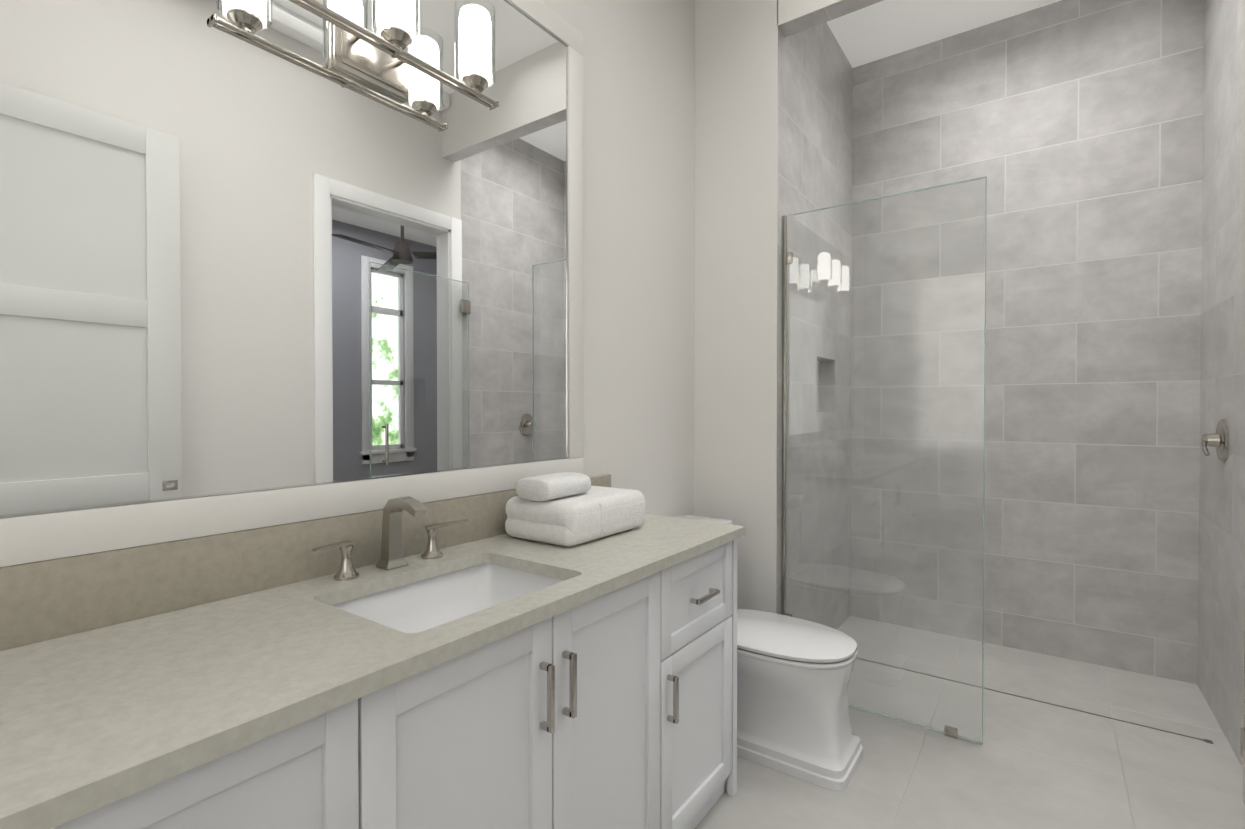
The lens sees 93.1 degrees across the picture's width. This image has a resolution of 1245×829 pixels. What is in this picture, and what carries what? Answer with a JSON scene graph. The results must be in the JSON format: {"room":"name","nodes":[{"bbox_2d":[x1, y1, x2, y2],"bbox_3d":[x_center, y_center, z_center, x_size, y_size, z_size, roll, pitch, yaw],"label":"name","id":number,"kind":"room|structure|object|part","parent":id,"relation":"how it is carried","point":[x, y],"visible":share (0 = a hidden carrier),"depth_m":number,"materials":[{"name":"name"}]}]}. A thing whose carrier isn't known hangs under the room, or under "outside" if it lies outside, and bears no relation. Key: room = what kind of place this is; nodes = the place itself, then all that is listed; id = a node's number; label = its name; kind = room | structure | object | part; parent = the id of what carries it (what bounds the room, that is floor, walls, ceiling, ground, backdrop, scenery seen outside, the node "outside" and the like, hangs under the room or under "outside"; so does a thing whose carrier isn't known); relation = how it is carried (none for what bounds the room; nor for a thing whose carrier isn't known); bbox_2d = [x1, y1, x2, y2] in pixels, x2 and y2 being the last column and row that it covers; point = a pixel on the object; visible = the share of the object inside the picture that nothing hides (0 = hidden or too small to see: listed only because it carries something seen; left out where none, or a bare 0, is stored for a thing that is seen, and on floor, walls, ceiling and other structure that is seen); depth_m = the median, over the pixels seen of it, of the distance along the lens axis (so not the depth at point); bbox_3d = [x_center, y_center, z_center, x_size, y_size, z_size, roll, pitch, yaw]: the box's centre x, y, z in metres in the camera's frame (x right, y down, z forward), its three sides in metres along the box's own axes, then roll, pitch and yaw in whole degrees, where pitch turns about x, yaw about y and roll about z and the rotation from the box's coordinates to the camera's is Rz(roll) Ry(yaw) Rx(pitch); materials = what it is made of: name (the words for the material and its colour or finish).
{"room":"bathroom","nodes":[
{"label":"bathroom","id":0,"kind":"room"},
{"bbox_2d":[541,0,694,516],"bbox_3d":[-0.656,-0.421,1.586,0.120,3.400,3.295,0,1,36],"label":"wall","id":1,"kind":"structure","parent":0,"point":[638,245],"depth_m":2.49,"materials":[{"name":"white paint"}]},
{"bbox_2d":[0,0,582,566],"bbox_3d":[-0.704,-0.566,1.393,0.022,1.619,1.890,0,1,36],"label":"mirror glass","id":2,"kind":"object","parent":1,"relation":"attached to","point":[252,244],"depth_m":1.29,"materials":[{"name":"silver mirror"}]},
{"bbox_3d":[-0.704,-0.566,1.393,0.022,1.619,1.890,0,1,36],"label":"mirror frame","id":3,"kind":"part","parent":2,"relation":"part of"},
{"bbox_2d":[289,0,498,109],"bbox_3d":[-0.566,-0.965,1.432,0.166,0.281,0.620,0,1,36],"label":"sconce","id":4,"kind":"object","parent":2,"relation":"attached to","point":[383,60],"visible":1,"depth_m":1.47,"materials":[{"name":"silver metal"}]},
{"bbox_2d":[694,0,777,612],"bbox_3d":[0.524,-0.434,2.765,0.417,3.400,0.005,0,1,36],"label":"wall","id":5,"kind":"structure","parent":0,"point":[736,191],"depth_m":2.75,"materials":[{"name":"white paint"}]},
{"bbox_2d":[776,22,852,629],"bbox_3d":[0.840,-0.441,3.310,0.533,3.400,1.251,0,1,36],"label":"wall","id":6,"kind":"structure","parent":0,"point":[815,81],"depth_m":3.10,"materials":[{"name":"tile"}]},
{"bbox_2d":[777,0,883,37],"bbox_3d":[1.355,-1.929,2.211,1.568,0.400,0.104,0,1,36],"label":"header beam","id":7,"kind":"structure","parent":0,"point":[795,17],"depth_m":2.57,"materials":[{"name":"paint"}]},
{"bbox_2d":[827,0,1060,67],"bbox_3d":[1.721,-2.132,2.717,1.568,0.004,1.151,0,1,36],"label":"ceiling panel","id":8,"kind":"object","parent":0,"point":[877,31],"visible":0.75,"depth_m":3.21,"materials":[{"name":"white paint"}]},
{"bbox_2d":[694,616,1244,828],"bbox_3d":[0.597,1.329,1.548,2.221,0.100,4.666,0,1,36],"label":"floor","id":9,"kind":"structure","parent":0,"point":[1029,764],"depth_m":2.19,"materials":[{"name":"tile"}]},
{"bbox_2d":[20,530,745,828],"bbox_3d":[-0.429,0.847,1.304,0.590,0.870,2.060,0,1,36],"label":"bathroom vanity","id":10,"kind":"object","parent":9,"relation":"on","point":[466,662],"depth_m":1.18,"materials":[{"name":"white paint"}]},
{"bbox_2d":[0,514,745,828],"bbox_3d":[-0.430,0.396,1.304,0.583,0.030,2.076,0,1,36],"label":"countertop","id":11,"kind":"structure","parent":10,"relation":"on","point":[86,712],"depth_m":0.93,"materials":[{"name":"beige stone"}]},
{"bbox_2d":[300,496,471,581],"bbox_3d":[-0.537,0.291,1.443,0.148,0.178,0.423,0,1,36],"label":"faucet","id":12,"kind":"object","parent":11,"relation":"on","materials":[{"name":"silver metal"}]},
{"bbox_2d":[332,558,563,629],"bbox_3d":[-0.372,0.475,1.327,0.379,0.152,0.505,0,1,36],"label":"sink","id":13,"kind":"object","parent":11,"relation":"in","point":[413,602],"depth_m":1.51,"materials":[{"name":"white ceramic"}]},
{"bbox_2d":[505,472,644,546],"bbox_3d":[-0.143,0.279,1.878,0.282,0.190,0.403,0,1,36],"label":"towels","id":14,"kind":"object","parent":11,"relation":"on","point":[568,509],"visible":1,"depth_m":1.74,"materials":[{"name":"white fabric"}]},
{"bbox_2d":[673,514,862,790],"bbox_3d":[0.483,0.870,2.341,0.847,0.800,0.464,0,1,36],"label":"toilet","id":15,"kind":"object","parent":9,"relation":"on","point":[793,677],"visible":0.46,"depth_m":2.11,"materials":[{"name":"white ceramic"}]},
{"bbox_2d":[781,176,986,743],"bbox_3d":[1.061,0.181,2.485,0.796,2.174,0.020,0,1,36],"label":"glass panel","id":16,"kind":"object","parent":9,"relation":"on","point":[788,259],"visible":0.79,"depth_m":2.45,"materials":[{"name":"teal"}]},
{"bbox_2d":[856,657,1213,743],"bbox_3d":[1.683,1.265,2.719,1.488,0.002,0.028,0,1,36],"label":"shower drain","id":17,"kind":"object","parent":9,"relation":"on","point":[1207,741],"visible":0.82,"depth_m":2.55,"materials":[{"name":"grey metal"}]},
{"bbox_2d":[850,0,1204,683],"bbox_3d":[1.925,-0.441,3.373,2.221,3.400,0.120,0,1,36],"label":"wall","id":18,"kind":"structure","parent":0,"point":[1072,130],"depth_m":3.10,"materials":[{"name":"tile"}]},
{"bbox_2d":[1197,0,1244,767],"bbox_3d":[1.414,-0.413,0.866,0.120,3.400,4.546,0,1,36],"label":"wall","id":19,"kind":"structure","parent":0,"point":[1221,626],"depth_m":2.39,"materials":[{"name":"grey tile"}]},
{"bbox_2d":[1201,419,1228,461],"bbox_3d":[2.394,0.105,2.398,0.074,0.176,0.188,0,1,36],"label":"shower valve","id":20,"kind":"object","parent":19,"relation":"attached to","point":[1219,439],"visible":1,"depth_m":2.37,"materials":[{"name":"silver metal"}]},
{"bbox_2d":[1241,653,1244,803],"bbox_3d":[1.816,0.185,1.626,0.068,2.163,0.776,1,1,39],"label":"baseboard","id":21,"kind":"structure","parent":19,"relation":"attached to","point":[1243,743],"depth_m":1.92,"materials":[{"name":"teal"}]}
]}

